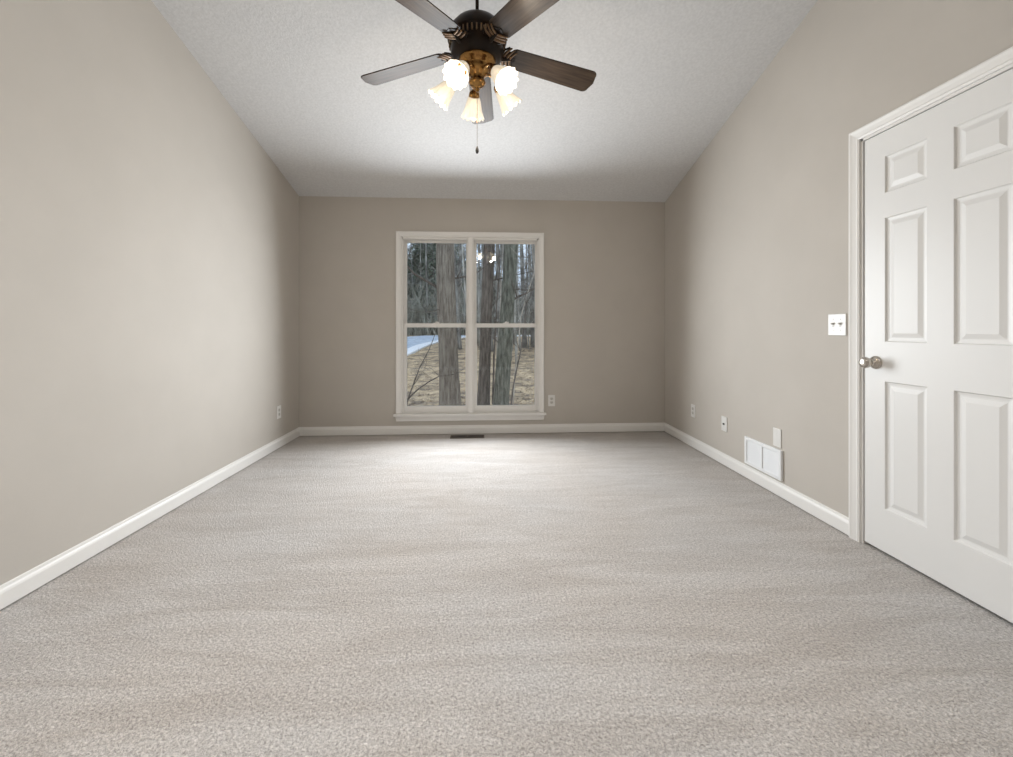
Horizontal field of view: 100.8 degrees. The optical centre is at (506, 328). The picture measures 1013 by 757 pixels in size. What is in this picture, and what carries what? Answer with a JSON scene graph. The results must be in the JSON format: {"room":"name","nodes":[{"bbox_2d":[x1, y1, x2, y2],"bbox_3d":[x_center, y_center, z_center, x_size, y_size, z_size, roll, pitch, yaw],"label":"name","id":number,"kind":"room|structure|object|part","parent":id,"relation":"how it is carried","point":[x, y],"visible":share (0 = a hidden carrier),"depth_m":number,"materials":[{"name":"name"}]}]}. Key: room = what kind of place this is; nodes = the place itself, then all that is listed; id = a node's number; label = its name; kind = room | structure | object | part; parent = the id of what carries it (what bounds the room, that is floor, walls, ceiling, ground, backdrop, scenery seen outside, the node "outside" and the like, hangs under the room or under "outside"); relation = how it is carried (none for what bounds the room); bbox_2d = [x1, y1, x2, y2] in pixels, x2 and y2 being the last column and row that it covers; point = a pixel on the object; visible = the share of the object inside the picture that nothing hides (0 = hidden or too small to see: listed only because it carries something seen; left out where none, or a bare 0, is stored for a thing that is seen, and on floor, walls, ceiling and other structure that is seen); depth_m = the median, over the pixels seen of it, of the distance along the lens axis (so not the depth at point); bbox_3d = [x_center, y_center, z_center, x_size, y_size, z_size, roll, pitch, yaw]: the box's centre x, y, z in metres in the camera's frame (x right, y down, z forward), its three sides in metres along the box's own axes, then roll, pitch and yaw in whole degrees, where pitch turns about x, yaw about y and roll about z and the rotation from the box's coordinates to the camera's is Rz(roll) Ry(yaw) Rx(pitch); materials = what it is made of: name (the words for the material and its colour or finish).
{"room":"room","nodes":[
{"label":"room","id":0,"kind":"room"},
{"bbox_2d":[0,0,298,584],"bbox_3d":[-2.001,-0.965,0.976,0.140,4.410,6.843,0,0,-3],"label":"wall","id":1,"kind":"structure","parent":0,"point":[149,240],"depth_m":2.17,"materials":[{"name":"beige paint"}]},
{"bbox_2d":[0,427,299,609],"bbox_3d":[-1.924,1.040,0.980,0.014,0.087,6.563,0,0,-3],"label":"baseboard","id":2,"kind":"structure","parent":1,"relation":"attached to","point":[34,578],"depth_m":2.13,"materials":[{"name":"white paint"}]},
{"bbox_2d":[277,405,280,418],"bbox_3d":[-2.080,0.760,3.832,0.008,0.117,0.072,0,0,-3],"label":"electrical outlet","id":3,"kind":"object","parent":1,"relation":"attached to","point":[279,406],"visible":1,"depth_m":3.83,"materials":[{"name":"white plastic"}]},
{"bbox_2d":[299,196,664,435],"bbox_3d":[-0.214,0.255,4.428,3.799,3.270,0.140,0,0,-3],"label":"wall","id":4,"kind":"structure","parent":0,"point":[604,261],"depth_m":4.38,"materials":[{"name":"beige paint"}]},
{"bbox_2d":[393,231,545,421],"bbox_3d":[-0.375,-0.029,4.413,1.572,1.955,0.212,0,0,-3],"label":"window","id":5,"kind":"structure","parent":4,"relation":"in","point":[471,411],"depth_m":4.35,"materials":[{"name":"white paint"}]},
{"bbox_3d":[-0.746,-0.479,4.416,0.672,0.929,0.030,0,0,-3],"label":"sash","id":6,"kind":"part","parent":5,"relation":"part of","materials":[{"name":"clear glass"}]},
{"bbox_3d":[-0.744,0.405,4.372,0.672,0.925,0.030,0,0,-3],"label":"sash","id":7,"kind":"part","parent":5,"relation":"part of","materials":[{"name":"white paint"}]},
{"bbox_3d":[-0.371,0.884,4.343,1.572,0.026,0.072,0,0,-3],"label":"sill","id":8,"kind":"part","parent":5,"relation":"part of","materials":[{"name":"white paint"}]},
{"bbox_3d":[-0.007,-0.479,4.456,0.672,0.929,0.030,0,0,-3],"label":"sash","id":9,"kind":"part","parent":5,"relation":"part of","materials":[{"name":"clear glass"}]},
{"bbox_3d":[-0.005,0.405,4.412,0.672,0.925,0.030,0,0,-3],"label":"sash","id":10,"kind":"part","parent":5,"relation":"part of","materials":[{"name":"white paint"}]},
{"bbox_2d":[299,423,664,435],"bbox_3d":[-0.210,1.040,4.351,3.799,0.087,0.014,0,0,-3],"label":"baseboard","id":11,"kind":"structure","parent":4,"relation":"attached to","point":[591,427],"depth_m":4.34,"materials":[{"name":"white paint"}]},
{"bbox_2d":[548,395,554,405],"bbox_3d":[0.472,0.750,4.391,0.072,0.117,0.008,0,0,-3],"label":"electrical outlet","id":12,"kind":"object","parent":4,"relation":"attached to","point":[551,398],"visible":1,"depth_m":4.39,"materials":[{"name":"white plastic"}]},
{"bbox_2d":[151,0,817,201],"bbox_3d":[-0.031,-2.302,1.021,4.079,1.915,6.723,0,0,-3],"label":"ceiling","id":13,"kind":"structure","parent":0,"point":[670,74],"depth_m":3.02,"materials":[{"name":"paint"}]},
{"bbox_2d":[361,0,595,153],"bbox_3d":[-0.195,-1.429,2.099,1.205,1.116,1.254,0,0,18],"label":"ceiling fan","id":14,"kind":"object","parent":13,"relation":"hanging from","point":[476,38],"visible":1,"depth_m":2.03,"materials":[{"name":"brown wood"}]},
{"bbox_3d":[-0.532,-1.364,2.204,0.500,0.006,0.142,-5,11,17],"label":"blade","id":15,"kind":"part","parent":14,"relation":"part of","materials":[{"name":"brown wood"}]},
{"bbox_3d":[-0.381,-1.364,1.753,0.142,0.006,0.500,14,13,34],"label":"blade","id":16,"kind":"part","parent":14,"relation":"part of","materials":[{"name":"brown wood"}]},
{"bbox_3d":[-0.330,-1.175,2.114,0.141,0.145,0.122,0,0,-19],"label":"lamp shade","id":17,"kind":"part","parent":14,"relation":"part of","materials":[{"name":"white glass"}]},
{"bbox_3d":[-0.233,-1.175,1.917,0.122,0.145,0.141,0,0,-1],"label":"lamp shade","id":18,"kind":"part","parent":14,"relation":"part of","materials":[{"name":"white glass"}]},
{"bbox_3d":[-0.214,-1.192,1.936,0.048,0.071,0.069,0,0,25],"label":"bulb","id":19,"kind":"part","parent":14,"relation":"part of","materials":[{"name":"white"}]},
{"bbox_3d":[-0.185,-1.246,1.999,0.057,0.086,0.121,0,0,25],"label":"lamp arm","id":20,"kind":"part","parent":14,"relation":"part of","materials":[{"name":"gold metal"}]},
{"bbox_3d":[-0.190,-1.175,2.265,0.122,0.145,0.141,0,0,15],"label":"lamp shade","id":21,"kind":"part","parent":14,"relation":"part of","materials":[{"name":"white glass"}]},
{"bbox_3d":[-0.164,-1.246,2.174,0.057,0.086,0.121,0,0,-11],"label":"lamp arm","id":22,"kind":"part","parent":14,"relation":"part of","materials":[{"name":"gold metal"}]},
{"bbox_3d":[-0.150,-1.364,2.488,0.142,0.006,0.500,-12,-4,-1],"label":"blade","id":23,"kind":"part","parent":14,"relation":"part of","materials":[{"name":"brown wood"}]},
{"bbox_3d":[-0.078,-1.246,2.020,0.121,0.086,0.057,0,0,43],"label":"lamp arm","id":24,"kind":"part","parent":14,"relation":"part of","materials":[{"name":"gold metal"}]},
{"bbox_3d":[-0.027,-1.192,1.973,0.069,0.071,0.048,0,0,43],"label":"bulb","id":25,"kind":"part","parent":14,"relation":"part of","materials":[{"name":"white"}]},
{"bbox_3d":[-0.003,-1.175,1.962,0.122,0.145,0.141,0,0,-21],"label":"lamp shade","id":26,"kind":"part","parent":14,"relation":"part of","materials":[{"name":"white glass"}]},
{"bbox_3d":[0.013,-1.175,2.182,0.141,0.145,0.122,0,0,-3],"label":"lamp shade","id":27,"kind":"part","parent":14,"relation":"part of","materials":[{"name":"white glass"}]},
{"bbox_3d":[0.095,-1.364,1.758,0.142,0.006,0.500,15,-4,-37],"label":"blade","id":28,"kind":"part","parent":14,"relation":"part of","materials":[{"name":"brown wood"}]},
{"bbox_3d":[0.238,-1.364,2.212,0.500,0.006,0.142,5,-14,-19],"label":"blade","id":29,"kind":"part","parent":14,"relation":"part of","materials":[{"name":"brown wood"}]},
{"bbox_2d":[0,431,1012,756],"bbox_3d":[-0.031,1.165,1.011,4.079,0.150,6.703,0,0,-3],"label":"floor","id":30,"kind":"structure","parent":0,"point":[585,594],"depth_m":1.52,"materials":[{"name":"carpet"}]},
{"bbox_2d":[450,435,483,438],"bbox_3d":[-0.395,1.087,4.230,0.342,0.006,0.115,0,0,-3],"label":"floor vent","id":31,"kind":"object","parent":30,"relation":"in","point":[451,436],"visible":1,"depth_m":4.23,"materials":[{"name":"brown metal"}]},
{"bbox_2d":[665,0,1012,517],"bbox_3d":[1.942,-0.965,1.187,0.160,4.410,6.843,0,0,-3],"label":"wall","id":32,"kind":"structure","parent":0,"point":[757,228],"depth_m":2.63,"materials":[{"name":"beige paint"}]},
{"bbox_2d":[691,404,694,417],"bbox_3d":[1.715,0.752,3.852,0.008,0.117,0.072,0,0,-3],"label":"electrical outlet","id":33,"kind":"object","parent":32,"relation":"attached to","point":[692,405],"visible":1,"depth_m":3.85,"materials":[{"name":"white plastic"}]},
{"bbox_2d":[721,416,726,431],"bbox_3d":[1.738,0.759,3.352,0.016,0.117,0.076,0,0,-3],"label":"cable jack","id":34,"kind":"object","parent":32,"relation":"attached to","point":[723,419],"visible":1,"depth_m":3.34,"materials":[{"name":"white plastic"}]},
{"bbox_2d":[664,423,848,535],"bbox_3d":[1.855,1.040,1.183,0.014,0.087,6.563,0,0,-3],"label":"baseboard","id":35,"kind":"structure","parent":32,"relation":"attached to","point":[839,521],"depth_m":2.79,"materials":[{"name":"white paint"}]},
{"bbox_2d":[744,436,782,480],"bbox_3d":[1.762,0.882,2.885,0.017,0.196,0.378,0,0,-3],"label":"air vent","id":36,"kind":"object","parent":32,"relation":"in","point":[768,459],"visible":1,"depth_m":2.86,"materials":[{"name":"white metal"}]},
{"bbox_2d":[773,427,780,447],"bbox_3d":[1.775,0.712,2.747,0.007,0.120,0.074,0,0,-3],"label":"blank plate","id":37,"kind":"object","parent":32,"relation":"attached to","point":[776,432],"visible":1,"depth_m":2.75,"materials":[{"name":"white plastic"}]},
{"bbox_2d":[828,314,846,335],"bbox_3d":[1.794,-0.023,2.280,0.019,0.118,0.116,0,0,-3],"label":"light switch","id":38,"kind":"object","parent":32,"relation":"attached to","point":[837,323],"visible":1,"depth_m":2.28,"materials":[{"name":"white plastic"}]},
{"bbox_2d":[849,46,1012,622],"bbox_3d":[1.867,0.034,1.776,0.208,2.113,0.846,0,0,-3],"label":"door","id":39,"kind":"structure","parent":32,"relation":"in","point":[931,177],"depth_m":1.78,"materials":[{"name":"white paint"}]},
{"bbox_3d":[1.783,0.165,2.061,0.072,0.065,0.065,0,0,-3],"label":"knob","id":40,"kind":"part","parent":39,"relation":"part of","materials":[{"name":"silver metal"}]},
{"label":"outside","id":41,"kind":"structure","parent":0,"visible":0},
{"bbox_2d":[407,335,496,347],"bbox_3d":[-7.134,1.153,28.541,8.946,1.075,29.393,0,0,13],"label":"driveway","id":42,"kind":"structure","parent":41,"point":[411,340],"depth_m":32.87,"materials":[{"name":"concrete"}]},
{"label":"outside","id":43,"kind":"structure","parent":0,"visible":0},
{"bbox_2d":[407,335,534,405],"bbox_3d":[-2.539,1.238,47.273,160.256,1.194,85.637,0,0,-3],"label":"ground","id":44,"kind":"structure","parent":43,"point":[432,350],"depth_m":14.52,"materials":[{"name":"brown soil"}]},
{"bbox_2d":[407,243,413,299],"bbox_3d":[-12.874,-6.301,49.535,5.916,14.604,5.911,0,0,36],"label":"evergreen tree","id":45,"kind":"object","parent":44,"relation":"on","point":[408,243],"visible":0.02,"depth_m":49.58,"materials":[{"name":"plant"}]},
{"bbox_2d":[408,250,417,331],"bbox_3d":[-10.280,-4.008,47.035,2.982,9.772,3.385,0,0,-1],"label":"bare tree","id":46,"kind":"object","parent":44,"relation":"on","point":[411,250],"visible":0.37,"depth_m":46.80,"materials":[{"name":"plant"}]},
{"bbox_2d":[408,243,418,259],"bbox_3d":[-12.754,-6.155,59.026,6.034,14.419,5.854,0,0,-31],"label":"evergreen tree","id":47,"kind":"object","parent":44,"relation":"on","point":[414,244],"visible":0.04,"depth_m":58.67,"materials":[{"name":"green plant"}]},
{"bbox_2d":[407,243,419,302],"bbox_3d":[-11.351,-6.951,48.126,4.729,15.812,6.039,0,0,-3],"label":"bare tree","id":48,"kind":"object","parent":44,"relation":"on","point":[412,243],"visible":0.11,"depth_m":48.99,"materials":[{"name":"grey plant"}]},
{"bbox_2d":[407,243,420,306],"bbox_3d":[-8.373,-5.392,33.426,3.953,12.829,5.048,0,0,-44],"label":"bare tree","id":49,"kind":"object","parent":44,"relation":"on","point":[407,243],"visible":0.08,"depth_m":33.92,"materials":[{"name":"plant"}]},
{"bbox_2d":[409,253,422,293],"bbox_3d":[-10.784,-4.141,50.864,4.253,10.164,4.126,0,0,32],"label":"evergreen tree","id":50,"kind":"object","parent":44,"relation":"on","point":[414,253],"visible":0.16,"depth_m":50.55,"materials":[{"name":"green plant"}]},
{"bbox_2d":[407,265,425,320],"bbox_3d":[-10.930,-3.268,49.634,4.639,8.444,4.438,0,0,9],"label":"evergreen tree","id":51,"kind":"object","parent":44,"relation":"on","point":[414,268],"visible":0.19,"depth_m":49.06,"materials":[{"name":"green plant"}]},
{"bbox_2d":[407,243,431,305],"bbox_3d":[-9.992,-5.096,50.492,5.785,12.220,5.715,0,0,-4],"label":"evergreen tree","id":52,"kind":"object","parent":44,"relation":"on","point":[418,245],"visible":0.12,"depth_m":49.97,"materials":[{"name":"green plant"}]},
{"bbox_2d":[413,243,427,289],"bbox_3d":[-9.589,-7.043,48.998,4.724,16.015,6.052,0,0,-24],"label":"bare tree","id":53,"kind":"object","parent":44,"relation":"on","point":[415,243],"visible":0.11,"depth_m":49.08,"materials":[{"name":"plant"}]},
{"bbox_2d":[411,243,432,314],"bbox_3d":[-9.638,-5.590,46.583,3.244,13.096,4.125,0,0,9],"label":"tree","id":54,"kind":"object","parent":44,"relation":"on","point":[420,243],"visible":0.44,"depth_m":46.36,"materials":[{"name":"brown plant"}]},
{"bbox_2d":[412,249,436,332],"bbox_3d":[-8.968,-4.165,48.462,5.661,10.304,5.415,0,0,-20],"label":"evergreen tree","id":55,"kind":"object","parent":44,"relation":"on","point":[423,253],"visible":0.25,"depth_m":47.92,"materials":[{"name":"green plant"}]},
{"bbox_2d":[413,243,435,329],"bbox_3d":[-8.580,-6.130,44.145,8.635,14.121,5.435,0,0,-1],"label":"bare tree","id":56,"kind":"object","parent":44,"relation":"on","point":[426,250],"visible":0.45,"depth_m":44.56,"materials":[{"name":"grey plant"}]},
{"bbox_2d":[420,243,436,330],"bbox_3d":[-8.084,-5.005,47.133,4.817,11.900,4.821,0,0,0],"label":"evergreen tree","id":57,"kind":"object","parent":44,"relation":"on","point":[430,244],"visible":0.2,"depth_m":46.90,"materials":[{"name":"green plant"}]},
{"bbox_2d":[407,309,465,405],"bbox_3d":[-1.380,0.735,8.575,1.437,2.314,0.506,0,0,-3],"label":"shrub","id":58,"kind":"object","parent":44,"relation":"on","point":[413,393],"visible":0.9,"depth_m":8.61,"materials":[{"name":"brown plant"}]},
{"bbox_3d":[-1.780,0.990,8.617,0.642,1.804,0.034,0,0,-3],"label":"stem","id":59,"kind":"part","parent":58,"relation":"part of","materials":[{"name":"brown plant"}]},
{"bbox_3d":[-1.540,1.192,8.630,1.013,0.540,0.034,0,0,-3],"label":"stem","id":60,"kind":"part","parent":58,"relation":"part of","materials":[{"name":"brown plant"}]},
{"bbox_2d":[410,244,465,344],"bbox_3d":[-2.844,-5.272,24.323,6.231,13.271,5.300,0,0,20],"label":"bare tree","id":61,"kind":"object","parent":44,"relation":"on","point":[459,268],"visible":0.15,"depth_m":24.11,"materials":[{"name":"grey plant"}]},
{"bbox_2d":[430,244,465,349],"bbox_3d":[-3.227,-4.476,24.199,3.078,11.665,3.944,0,0,-19],"label":"bare tree","id":62,"kind":"object","parent":44,"relation":"on","point":[455,260],"visible":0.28,"depth_m":23.97,"materials":[{"name":"grey plant"}]},
{"bbox_2d":[407,336,496,355],"bbox_3d":[-4.300,1.148,27.313,3.700,1.084,25.258,0,0,11],"label":"kerb","id":63,"kind":"object","parent":44,"relation":"on","point":[413,349],"visible":0.23,"depth_m":24.91,"materials":[{"name":"white concrete"}]},
{"bbox_2d":[455,244,465,333],"bbox_3d":[-4.178,-4.610,44.674,7.296,11.000,4.592,0,0,24],"label":"bare tree","id":64,"kind":"object","parent":44,"relation":"on","point":[464,244],"visible":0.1,"depth_m":43.99,"materials":[{"name":"plant"}]},
{"bbox_2d":[460,262,465,333],"bbox_3d":[-4.384,-3.327,46.080,4.017,8.486,3.968,0,0,22],"label":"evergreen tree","id":65,"kind":"object","parent":44,"relation":"on","point":[465,262],"visible":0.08,"depth_m":45.51,"materials":[{"name":"green plant"}]},
{"bbox_2d":[407,243,524,405],"bbox_3d":[-1.438,-3.655,8.613,3.720,11.209,3.760,0,0,-9],"label":"tree","id":66,"kind":"object","parent":44,"relation":"on","point":[449,386],"visible":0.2,"depth_m":8.74,"materials":[{"name":"grey plant"}]},
{"bbox_2d":[407,277,529,335],"bbox_3d":[-5.353,-2.716,54.383,81.817,7.162,26.408,0,0,-3],"label":"undergrowth","id":67,"kind":"object","parent":44,"relation":"on","point":[418,331],"visible":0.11,"depth_m":43.85,"materials":[{"name":"plant"}]},
{"bbox_2d":[456,244,480,332],"bbox_3d":[-3.498,-8.157,43.885,5.098,18.228,6.531,0,0,-29],"label":"bare tree","id":68,"kind":"object","parent":44,"relation":"on","point":[464,321],"visible":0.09,"depth_m":43.92,"materials":[{"name":"plant"}]},
{"bbox_2d":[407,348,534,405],"bbox_3d":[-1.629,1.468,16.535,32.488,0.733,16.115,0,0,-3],"label":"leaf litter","id":69,"kind":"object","parent":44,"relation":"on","point":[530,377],"visible":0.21,"depth_m":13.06,"materials":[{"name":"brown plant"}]},
{"bbox_2d":[456,244,497,314],"bbox_3d":[-2.037,-3.002,20.463,2.904,9.170,3.333,0,0,-19],"label":"tree","id":70,"kind":"object","parent":44,"relation":"on","point":[464,291],"visible":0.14,"depth_m":20.21,"materials":[{"name":"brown plant"}]},
{"bbox_2d":[461,244,495,320],"bbox_3d":[-2.246,-5.233,33.344,3.786,12.574,4.297,0,0,-37],"label":"bare tree","id":71,"kind":"object","parent":44,"relation":"on","point":[479,244],"visible":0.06,"depth_m":33.73,"materials":[{"name":"grey plant"}]},
{"bbox_2d":[462,247,500,342],"bbox_3d":[-1.352,-6.954,30.283,4.973,16.378,6.350,0,0,24],"label":"bare tree","id":72,"kind":"object","parent":44,"relation":"on","point":[480,288],"visible":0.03,"depth_m":29.05,"materials":[{"name":"plant"}]},
{"bbox_2d":[477,244,495,345],"bbox_3d":[-1.670,-4.387,27.180,2.807,11.332,3.570,0,0,-14],"label":"tree","id":73,"kind":"object","parent":44,"relation":"on","point":[478,302],"visible":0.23,"depth_m":27.19,"materials":[{"name":"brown plant"}]},
{"bbox_2d":[458,244,516,320],"bbox_3d":[-1.163,-5.764,30.920,5.186,13.870,8.240,0,0,-7],"label":"bare tree","id":74,"kind":"object","parent":44,"relation":"on","point":[481,244],"visible":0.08,"depth_m":30.84,"materials":[{"name":"plant"}]},
{"bbox_2d":[463,244,527,309],"bbox_3d":[-1.026,-8.142,29.373,7.203,18.737,5.640,0,0,-40],"label":"bare tree","id":75,"kind":"object","parent":44,"relation":"on","point":[502,246],"visible":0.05,"depth_m":29.90,"materials":[{"name":"plant"}]},
{"bbox_2d":[492,248,499,403],"bbox_3d":[-0.013,-0.655,9.895,0.914,5.091,0.966,0,0,-26],"label":"sapling","id":76,"kind":"object","parent":44,"relation":"on","point":[495,318],"visible":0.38,"depth_m":9.99,"materials":[{"name":"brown plant"}]},
{"bbox_2d":[460,244,532,404],"bbox_3d":[0.140,-3.568,9.601,2.110,11.032,3.525,0,0,44],"label":"tree","id":77,"kind":"object","parent":44,"relation":"on","point":[483,394],"visible":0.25,"depth_m":9.35,"materials":[{"name":"grey plant"}]},
{"bbox_2d":[494,248,502,357],"bbox_3d":[-0.052,-0.554,10.799,0.634,4.836,0.737,0,0,9],"label":"sapling","id":78,"kind":"object","parent":44,"relation":"on","point":[502,248],"visible":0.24,"depth_m":10.60,"materials":[{"name":"grey plant"}]},
{"bbox_2d":[463,244,534,404],"bbox_3d":[1.305,-2.782,8.993,4.427,9.471,2.962,0,0,39],"label":"tree","id":79,"kind":"object","parent":44,"relation":"on","point":[505,335],"visible":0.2,"depth_m":9.10,"materials":[{"name":"grey plant"}]},
{"bbox_2d":[477,244,529,347],"bbox_3d":[-0.337,-5.310,24.074,5.995,13.354,5.099,0,0,-29],"label":"bare tree","id":80,"kind":"object","parent":44,"relation":"on","point":[497,254],"visible":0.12,"depth_m":24.04,"materials":[{"name":"grey plant"}]},
{"bbox_2d":[482,260,528,343],"bbox_3d":[-0.053,-5.720,27.895,4.446,13.930,3.916,0,0,-37],"label":"bare tree","id":81,"kind":"object","parent":44,"relation":"on","point":[482,260],"visible":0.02,"depth_m":28.16,"materials":[{"name":"grey plant"}]},
{"bbox_2d":[477,245,534,351],"bbox_3d":[-0.746,-4.527,22.556,4.423,11.910,7.027,0,0,38],"label":"bare tree","id":82,"kind":"object","parent":44,"relation":"on","point":[492,345],"visible":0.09,"depth_m":22.80,"materials":[{"name":"plant"}]},
{"bbox_2d":[478,244,534,347],"bbox_3d":[0.866,-6.134,25.241,5.987,14.962,7.039,0,0,6],"label":"bare tree","id":83,"kind":"object","parent":44,"relation":"on","point":[524,343],"visible":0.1,"depth_m":25.23,"materials":[{"name":"plant"}]},
{"bbox_2d":[493,244,519,339],"bbox_3d":[-0.194,-6.114,33.626,4.448,14.366,5.698,0,0,-12],"label":"bare tree","id":84,"kind":"object","parent":44,"relation":"on","point":[500,244],"visible":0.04,"depth_m":33.85,"materials":[{"name":"plant"}]},
{"bbox_2d":[482,244,534,360],"bbox_3d":[0.455,-3.961,18.371,3.302,11.207,2.607,0,0,-26],"label":"tree","id":85,"kind":"object","parent":44,"relation":"on","point":[483,244],"visible":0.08,"depth_m":18.57,"materials":[{"name":"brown plant"}]},
{"bbox_2d":[494,248,525,350],"bbox_3d":[0.278,-2.018,22.607,2.170,6.853,2.491,0,0,20],"label":"tree","id":86,"kind":"object","parent":44,"relation":"on","point":[520,248],"visible":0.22,"depth_m":22.73,"materials":[{"name":"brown plant"}]},
{"bbox_2d":[495,246,531,350],"bbox_3d":[0.386,-2.816,22.817,3.091,8.505,2.694,0,0,-26],"label":"tree","id":87,"kind":"object","parent":44,"relation":"on","point":[495,246],"visible":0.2,"depth_m":22.96,"materials":[{"name":"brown plant"}]},
{"bbox_2d":[496,258,534,364],"bbox_3d":[0.089,-3.384,17.217,2.356,10.127,2.983,0,0,-17],"label":"tree","id":88,"kind":"object","parent":44,"relation":"on","point":[515,309],"visible":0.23,"depth_m":17.36,"materials":[{"name":"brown plant"}]},
{"bbox_2d":[501,244,534,322],"bbox_3d":[1.131,-4.915,26.173,3.097,12.506,3.939,0,0,12],"label":"tree","id":89,"kind":"object","parent":44,"relation":"on","point":[526,244],"visible":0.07,"depth_m":26.00,"materials":[{"name":"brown plant"}]},
{"bbox_2d":[509,245,534,404],"bbox_3d":[0.680,-0.357,8.946,1.294,4.495,0.490,0,0,11],"label":"sapling","id":90,"kind":"object","parent":44,"relation":"on","point":[532,245],"visible":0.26,"depth_m":8.82,"materials":[{"name":"plant"}]},
{"bbox_2d":[510,245,534,404],"bbox_3d":[0.366,0.085,8.779,0.529,3.612,0.775,0,0,13],"label":"sapling","id":91,"kind":"object","parent":44,"relation":"on","point":[526,302],"visible":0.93,"depth_m":8.62,"materials":[{"name":"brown plant"}]},
{"bbox_3d":[0.237,0.340,8.625,0.358,3.101,0.040,0,0,-3],"label":"stem","id":92,"kind":"part","parent":91,"relation":"part of","materials":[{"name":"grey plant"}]},
{"bbox_2d":[515,244,534,346],"bbox_3d":[1.904,-4.845,25.463,4.806,12.339,7.637,0,0,-16],"label":"bare tree","id":93,"kind":"object","parent":44,"relation":"on","point":[529,245],"visible":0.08,"depth_m":25.45,"materials":[{"name":"plant"}]},
{"bbox_2d":[518,244,534,343],"bbox_3d":[2.442,-8.896,25.912,5.652,20.464,7.218,0,0,-25],"label":"bare tree","id":94,"kind":"object","parent":44,"relation":"on","point":[533,252],"visible":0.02,"depth_m":27.02,"materials":[{"name":"grey plant"}]},
{"bbox_2d":[520,245,534,348],"bbox_3d":[1.234,-3.242,24.841,2.264,9.142,2.880,0,0,-33],"label":"tree","id":95,"kind":"object","parent":44,"relation":"on","point":[526,245],"visible":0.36,"depth_m":24.81,"materials":[{"name":"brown plant"}]}
]}

